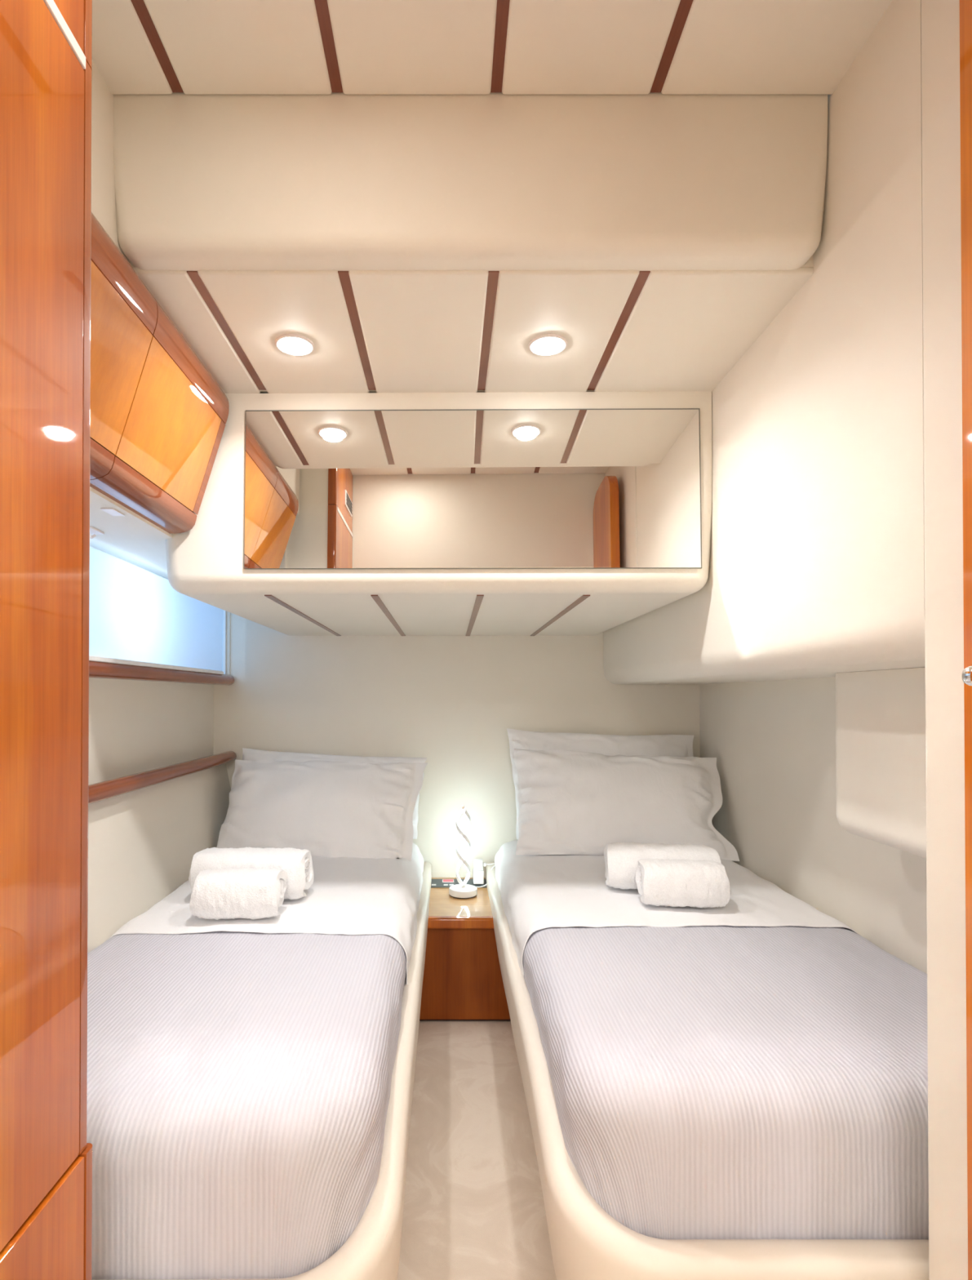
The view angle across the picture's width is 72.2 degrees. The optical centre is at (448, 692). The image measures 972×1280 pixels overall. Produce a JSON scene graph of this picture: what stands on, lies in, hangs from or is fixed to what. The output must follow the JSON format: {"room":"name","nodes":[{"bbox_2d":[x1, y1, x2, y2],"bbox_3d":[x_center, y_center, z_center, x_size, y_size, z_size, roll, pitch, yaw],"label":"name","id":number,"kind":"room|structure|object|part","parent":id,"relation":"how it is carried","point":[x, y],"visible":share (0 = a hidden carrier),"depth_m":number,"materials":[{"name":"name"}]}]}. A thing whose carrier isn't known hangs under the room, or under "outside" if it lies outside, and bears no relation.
{"room":"yacht cabin bedroom","nodes":[
{"label":"yacht cabin bedroom","id":0,"kind":"room"},
{"bbox_2d":[87,677,231,953],"bbox_3d":[-0.948,0.524,1.740,0.225,1.182,1.910,0,-1,0],"label":"wall","id":1,"kind":"structure","parent":0,"point":[143,843],"depth_m":1.99,"materials":[{"name":"beige paint"}]},
{"bbox_2d":[88,751,236,804],"bbox_3d":[-0.881,0.251,1.745,0.054,0.046,1.895,0,-1,0],"label":"grab rail","id":2,"kind":"object","parent":1,"relation":"attached to","point":[100,791],"visible":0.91,"depth_m":1.93,"materials":[{"name":"brown wood"}]},
{"bbox_2d":[89,486,230,674],"bbox_3d":[-0.795,-0.241,1.747,0.270,0.348,1.910,0,-1,0],"label":"window surround","id":3,"kind":"object","parent":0,"point":[131,538],"visible":0.26,"depth_m":1.58,"materials":[{"name":"white plastic"}]},
{"bbox_2d":[89,526,104,538],"bbox_3d":[-0.810,-0.359,1.511,0.030,0.019,0.055,0,-1,0],"label":"blind catch","id":4,"kind":"object","parent":3,"relation":"attached to","point":[93,531],"visible":0.65,"depth_m":1.52,"materials":[{"name":"white plastic"}]},
{"bbox_3d":[-0.810,-0.367,1.511,0.030,0.004,0.055,0,0,0],"label":"catch plate","id":5,"kind":"part","parent":4,"relation":"part of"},
{"bbox_2d":[100,508,124,515],"bbox_3d":[-0.688,-0.369,1.363,0.025,0.002,0.050,0,-1,0],"label":"vent plate","id":6,"kind":"object","parent":3,"relation":"attached to","point":[113,512],"visible":1,"depth_m":1.36,"materials":[{"name":"white plastic"}]},
{"bbox_2d":[88,546,234,685],"bbox_3d":[-0.890,-0.201,1.749,0.056,0.332,1.895,0,-1,0],"label":"window","id":7,"kind":"structure","parent":3,"relation":"attached to","point":[224,624],"depth_m":2.00,"materials":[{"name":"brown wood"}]},
{"bbox_2d":[88,546,223,674],"bbox_3d":[-0.873,-0.213,1.817,0.013,0.278,1.510,0,-1,0],"label":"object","id":8,"kind":"structure","parent":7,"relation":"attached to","point":[136,617],"depth_m":1.92,"materials":[{"name":"glass"}]},
{"bbox_3d":[-0.889,-0.057,1.748,0.054,0.045,1.895,0,-1,0],"label":"grab rail","id":9,"kind":"part","parent":7,"relation":"part of","materials":[{"name":"brown wood"}]},
{"bbox_2d":[213,613,700,877],"bbox_3d":[0.000,0.049,2.725,2.400,2.150,0.050,0,-1,0],"label":"wall","id":10,"kind":"structure","parent":0,"point":[451,702],"depth_m":2.70,"materials":[{"name":"white paint"}]},
{"bbox_2d":[91,59,827,391],"bbox_3d":[-0.162,-0.860,1.202,1.575,0.340,0.810,0,-1,0],"label":"ceiling beam","id":11,"kind":"structure","parent":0,"point":[339,181],"depth_m":1.10,"materials":[{"name":"white paint"}]},
{"bbox_2d":[89,212,157,479],"bbox_3d":[-0.703,-0.550,1.060,0.364,0.354,0.258,0,-1,0],"label":"upper cabinet","id":12,"kind":"object","parent":11,"relation":"attached to","point":[124,311],"visible":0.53,"depth_m":1.11,"materials":[{"name":"brown wood"}]},
{"bbox_3d":[-0.740,-0.398,1.058,0.290,0.050,0.258,0,0,0],"label":"moulding","id":13,"kind":"part","parent":12,"relation":"part of","materials":[{"name":"brown wood"}]},
{"bbox_3d":[-0.567,-0.533,1.060,0.076,0.217,0.258,0,0,0],"label":"cabinet door","id":14,"kind":"part","parent":12,"relation":"part of","materials":[{"name":"brown wood"}]},
{"bbox_3d":[-0.536,-0.682,1.061,0.032,0.089,0.258,0,0,0],"label":"moulding","id":15,"kind":"part","parent":12,"relation":"part of","materials":[{"name":"brown wood"}]},
{"bbox_2d":[130,0,183,92],"bbox_3d":[-0.444,-0.992,0.764,0.018,0.009,0.658,0,-1,0],"label":"trim","id":16,"kind":"structure","parent":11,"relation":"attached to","point":[140,6],"depth_m":1.01,"materials":[{"name":"brown wood"}]},
{"bbox_2d":[89,296,229,533],"bbox_3d":[-0.703,-0.547,1.384,0.364,0.354,0.387,0,-1,0],"label":"upper cabinet","id":17,"kind":"object","parent":11,"relation":"attached to","point":[165,456],"visible":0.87,"depth_m":1.34,"materials":[{"name":"brown wood"}]},
{"bbox_3d":[-0.740,-0.395,1.383,0.290,0.050,0.387,0,0,0],"label":"moulding","id":18,"kind":"part","parent":17,"relation":"part of","materials":[{"name":"brown wood"}]},
{"bbox_3d":[-0.567,-0.530,1.370,0.076,0.217,0.358,0,0,0],"label":"cabinet door","id":19,"kind":"part","parent":17,"relation":"part of","materials":[{"name":"brown wood"}]},
{"bbox_3d":[-0.536,-0.679,1.385,0.032,0.089,0.387,0,0,0],"label":"moulding","id":20,"kind":"part","parent":17,"relation":"part of","materials":[{"name":"brown wood"}]},
{"bbox_2d":[186,271,266,390],"bbox_3d":[-0.444,-0.728,1.371,0.018,0.008,0.441,0,-1,0],"label":"trim","id":21,"kind":"structure","parent":11,"relation":"attached to","point":[193,275],"depth_m":1.32,"materials":[{"name":"brown wood"}]},
{"bbox_2d":[314,0,342,92],"bbox_3d":[-0.182,-0.992,0.764,0.018,0.009,0.658,0,-1,0],"label":"trim","id":22,"kind":"structure","parent":11,"relation":"attached to","point":[322,6],"depth_m":1.01,"materials":[{"name":"brown wood"}]},
{"bbox_2d":[337,271,376,390],"bbox_3d":[-0.182,-0.728,1.371,0.018,0.008,0.441,0,-1,0],"label":"trim","id":23,"kind":"structure","parent":11,"relation":"attached to","point":[344,278],"depth_m":1.32,"materials":[{"name":"brown wood"}]},
{"bbox_2d":[164,391,711,635],"bbox_3d":[-0.028,-0.473,2.139,1.312,0.482,1.128,0,-1,0],"label":"overhead cabinet","id":24,"kind":"object","parent":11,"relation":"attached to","point":[205,562],"visible":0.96,"depth_m":1.60,"materials":[{"name":"beige wood"}]},
{"bbox_2d":[243,408,702,569],"bbox_3d":[0.056,-0.484,1.588,1.085,0.383,0.026,0,-1,1],"label":"mirror","id":25,"kind":"object","parent":24,"relation":"attached to","point":[439,488],"visible":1,"depth_m":1.58,"materials":[{"name":"clear glass"}]},
{"bbox_2d":[128,253,813,393],"bbox_3d":[0.000,-0.869,1.929,2.400,0.308,1.558,0,-1,0],"label":"ceiling","id":26,"kind":"structure","parent":0,"point":[423,330],"depth_m":1.31,"materials":[{"name":"white paint"}]},
{"bbox_2d":[275,333,314,355],"bbox_3d":[-0.318,-0.714,1.377,0.080,0.013,0.080,0,-1,0],"label":"recessed light","id":27,"kind":"object","parent":26,"relation":"in","point":[290,344],"visible":1,"depth_m":1.36,"materials":[{"name":"white"}]},
{"bbox_2d":[477,271,499,390],"bbox_3d":[0.079,-0.728,1.371,0.018,0.008,0.441,0,-1,0],"label":"trim","id":28,"kind":"structure","parent":26,"relation":"attached to","point":[493,276],"depth_m":1.32,"materials":[{"name":"brown wood"}]},
{"bbox_2d":[528,333,567,355],"bbox_3d":[0.206,-0.714,1.377,0.080,0.013,0.080,0,-1,0],"label":"recessed light","id":29,"kind":"object","parent":26,"relation":"in","point":[544,344],"visible":1,"depth_m":1.36,"materials":[{"name":"white"}]},
{"bbox_2d":[586,271,650,390],"bbox_3d":[0.340,-0.728,1.371,0.018,0.008,0.441,0,-1,0],"label":"trim","id":30,"kind":"structure","parent":26,"relation":"attached to","point":[642,277],"depth_m":1.32,"materials":[{"name":"brown wood"}]},
{"bbox_2d":[397,1020,556,1279],"bbox_3d":[0.000,1.131,0.715,2.600,0.050,4.050,0,-1,0],"label":"floor","id":31,"kind":"structure","parent":0,"point":[474,1208],"depth_m":1.56,"materials":[{"name":"beige carpet"}]},
{"bbox_2d":[0,0,92,1279],"bbox_3d":[-0.657,0.060,0.604,0.485,2.088,0.364,0,-1,0],"label":"wardrobe","id":32,"kind":"object","parent":31,"relation":"on","point":[46,46],"visible":1,"depth_m":0.69,"materials":[{"name":"brown wood"}]},
{"bbox_3d":[-0.427,0.787,0.588,0.022,0.516,0.342,0,0,0],"label":"door","id":33,"kind":"part","parent":32,"relation":"part of","materials":[{"name":"brown wood"}]},
{"bbox_3d":[-0.429,-0.860,0.601,0.017,0.245,0.338,0,0,0],"label":"panel","id":34,"kind":"part","parent":32,"relation":"part of","materials":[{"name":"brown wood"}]},
{"bbox_3d":[-0.430,0.818,0.770,0.030,0.576,0.019,0,0,0],"label":"edge post","id":35,"kind":"part","parent":32,"relation":"part of","materials":[{"name":"brown wood"}]},
{"bbox_3d":[-0.435,-0.102,0.774,0.030,1.260,0.020,0,0,0],"label":"edge post","id":36,"kind":"part","parent":32,"relation":"part of","materials":[{"name":"brown wood"}]},
{"bbox_3d":[-0.435,-0.858,0.781,0.030,0.247,0.020,0,0,0],"label":"edge post","id":37,"kind":"part","parent":32,"relation":"part of","materials":[{"name":"brown wood"}]},
{"bbox_2d":[92,861,431,1279],"bbox_3d":[-0.449,0.851,1.750,0.765,0.529,1.877,0,-1,0],"label":"bed","id":38,"kind":"object","parent":31,"relation":"on","point":[372,1251],"visible":0.14,"depth_m":1.01,"materials":[{"name":"beige leather"}]},
{"bbox_2d":[86,931,406,1279],"bbox_3d":[-0.467,0.678,1.234,0.743,0.225,0.734,0,-1,0],"label":"bedspread","id":39,"kind":"object","parent":38,"relation":"on","point":[239,1083],"visible":0.84,"depth_m":0.95,"materials":[{"name":"white fabric"}]},
{"bbox_2d":[107,843,423,984],"bbox_3d":[-0.466,0.662,2.119,0.748,0.187,1.102,0,-1,0],"label":"sheet","id":40,"kind":"object","parent":38,"relation":"on","point":[346,895],"visible":0.46,"depth_m":1.76,"materials":[{"name":"white fabric"}]},
{"bbox_2d":[189,867,287,919],"bbox_3d":[-0.524,0.506,1.671,0.222,0.121,0.136,0,-1,0],"label":"rolled towel","id":41,"kind":"object","parent":40,"relation":"on","point":[228,893],"visible":1,"depth_m":1.62,"materials":[{"name":"white fabric"}]},
{"bbox_2d":[188,847,313,899],"bbox_3d":[-0.540,0.500,1.834,0.320,0.137,0.146,0,-1,3],"label":"rolled towel","id":42,"kind":"object","parent":40,"relation":"on","point":[297,863],"visible":0.48,"depth_m":1.78,"materials":[{"name":"white fabric"}]},
{"bbox_2d":[216,760,427,861],"bbox_3d":[-0.454,0.426,2.436,0.749,0.334,0.292,0,-1,0],"label":"pillow","id":43,"kind":"object","parent":40,"relation":"on","point":[323,808],"visible":0.91,"depth_m":2.38,"materials":[{"name":"white fabric"}]},
{"bbox_2d":[242,747,426,839],"bbox_3d":[-0.453,0.393,2.599,0.737,0.342,0.154,0,-1,0],"label":"pillow","id":44,"kind":"object","parent":40,"relation":"on","point":[248,753],"visible":0.16,"depth_m":2.62,"materials":[{"name":"white fabric"}]},
{"bbox_2d":[419,877,510,1020],"bbox_3d":[0.052,0.933,2.458,0.365,0.375,0.460,0,-1,0],"label":"nightstand","id":45,"kind":"object","parent":31,"relation":"on","point":[463,980],"depth_m":2.25,"materials":[{"name":"brown wood"}]},
{"bbox_3d":[-0.022,0.755,2.627,0.168,0.016,0.069,0,-1,0],"label":"control panel","id":46,"kind":"part","parent":45,"relation":"part of","materials":[{"name":"grey plastic"}]},
{"bbox_2d":[448,805,477,898],"bbox_3d":[0.056,0.594,2.500,0.106,0.335,0.106,0,-1,0],"label":"lamp","id":47,"kind":"object","parent":45,"relation":"on","point":[461,891],"visible":1,"depth_m":2.49,"materials":[{"name":"white plastic"}]},
{"bbox_3d":[0.056,0.582,2.500,0.054,0.296,0.032,0,0,0],"label":"ribbon frame","id":48,"kind":"part","parent":47,"relation":"part of","materials":[{"name":"white plastic"}]},
{"bbox_3d":[0.056,0.582,2.500,0.054,0.296,0.032,0,0,0],"label":"ribbon frame","id":49,"kind":"part","parent":47,"relation":"part of","materials":[{"name":"white plastic"}]},
{"bbox_3d":[0.052,0.951,2.263,0.365,0.314,0.018,0,0,0],"label":"panel","id":50,"kind":"part","parent":45,"relation":"part of","materials":[{"name":"brown wood"}]},
{"bbox_3d":[0.123,0.755,2.627,0.114,0.016,0.069,0,-1,0],"label":"socket strip","id":51,"kind":"part","parent":45,"relation":"part of","materials":[{"name":"grey plastic"}]},
{"bbox_2d":[473,858,486,884],"bbox_3d":[0.124,0.707,2.626,0.052,0.091,0.045,0,-1,0],"label":"plug adapter","id":52,"kind":"object","parent":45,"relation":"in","point":[478,872],"visible":1,"depth_m":2.60,"materials":[{"name":"white plastic"}]},
{"bbox_2d":[485,861,928,1279],"bbox_3d":[0.583,0.851,1.782,0.867,0.529,1.813,0,-1,0],"label":"bed","id":53,"kind":"object","parent":31,"relation":"on","point":[587,1242],"visible":0.21,"depth_m":0.92,"materials":[{"name":"beige leather"}]},
{"bbox_2d":[494,840,860,977],"bbox_3d":[0.599,0.662,2.141,0.855,0.188,1.062,0,-1,0],"label":"sheet","id":54,"kind":"object","parent":53,"relation":"on","point":[538,892],"visible":0.52,"depth_m":1.81,"materials":[{"name":"white fabric"}]},
{"bbox_2d":[506,728,693,839],"bbox_3d":[0.607,0.354,2.600,0.748,0.420,0.166,0,-1,0],"label":"pillow","id":55,"kind":"object","parent":54,"relation":"on","point":[675,745],"visible":0.27,"depth_m":2.61,"materials":[{"name":"white fabric"}]},
{"bbox_2d":[513,748,739,861],"bbox_3d":[0.627,0.401,2.425,0.771,0.366,0.256,0,-1,5],"label":"pillow","id":56,"kind":"object","parent":54,"relation":"on","point":[571,802],"visible":0.94,"depth_m":2.36,"materials":[{"name":"white fabric"}]},
{"bbox_2d":[604,841,721,888],"bbox_3d":[0.609,0.502,1.915,0.309,0.132,0.146,0,-1,8],"label":"rolled towel","id":57,"kind":"object","parent":54,"relation":"on","point":[621,859],"visible":0.4,"depth_m":1.87,"materials":[{"name":"white fabric"}]},
{"bbox_2d":[635,858,729,908],"bbox_3d":[0.618,0.507,1.764,0.218,0.120,0.130,0,-1,6],"label":"rolled towel","id":58,"kind":"object","parent":54,"relation":"on","point":[666,882],"visible":1,"depth_m":1.71,"materials":[{"name":"white fabric"}]},
{"bbox_2d":[522,925,928,1239],"bbox_3d":[0.600,0.679,1.289,0.839,0.225,0.710,0,-1,0],"label":"bedspread","id":59,"kind":"object","parent":53,"relation":"on","point":[708,1082],"visible":0.88,"depth_m":1.00,"materials":[{"name":"white fabric"}]},
{"bbox_2d":[92,0,892,94],"bbox_3d":[0.030,-1.010,0.763,1.260,0.054,0.664,0,-1,0],"label":"ceiling","id":60,"kind":"structure","parent":0,"point":[211,46],"depth_m":1.01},
{"bbox_2d":[490,0,510,92],"bbox_3d":[0.079,-0.992,0.764,0.018,0.009,0.658,0,-1,0],"label":"trim","id":61,"kind":"structure","parent":60,"relation":"attached to","point":[503,6],"depth_m":1.01,"materials":[{"name":"brown wood"}]},
{"bbox_2d":[650,0,693,92],"bbox_3d":[0.340,-0.992,0.764,0.018,0.009,0.658,0,-1,0],"label":"trim","id":62,"kind":"structure","parent":60,"relation":"attached to","point":[685,6],"depth_m":1.01,"materials":[{"name":"brown wood"}]},
{"bbox_2d":[604,0,968,1279],"bbox_3d":[0.913,0.043,1.499,0.574,2.140,2.399,0,-1,0],"label":"wall","id":63,"kind":"structure","parent":0,"point":[817,561],"depth_m":0.98,"materials":[{"name":"white paint"}]},
{"bbox_2d":[699,676,927,973],"bbox_3d":[1.045,0.516,1.786,0.050,1.200,1.820,0,-1,0],"label":"wall","id":64,"kind":"structure","parent":0,"point":[773,743],"depth_m":1.93,"materials":[{"name":"beige paint"}]},
{"bbox_2d":[835,666,926,858],"bbox_3d":[0.934,0.132,1.184,0.169,0.352,0.610,0,-1,0],"label":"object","id":65,"kind":"object","parent":64,"relation":"attached to","point":[881,775],"visible":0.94,"depth_m":1.30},
{"bbox_3d":[0.000,0.033,0.375,2.400,2.140,0.090,0,-1,0],"label":"wall","id":66,"kind":"structure","parent":0,"visible":0},
{"bbox_2d":[960,0,971,1279],"bbox_3d":[0.560,0.108,0.581,0.087,1.975,0.313,0,-1,0],"label":"door","id":67,"kind":"structure","parent":66,"relation":"in","point":[966,6],"depth_m":0.73,"materials":[{"name":"brown wood"}]},
{"bbox_3d":[0.544,-0.016,0.665,0.054,0.021,0.021,0,0,0],"label":"handle","id":68,"kind":"part","parent":67,"relation":"part of","materials":[{"name":"silver metal"}]}
]}

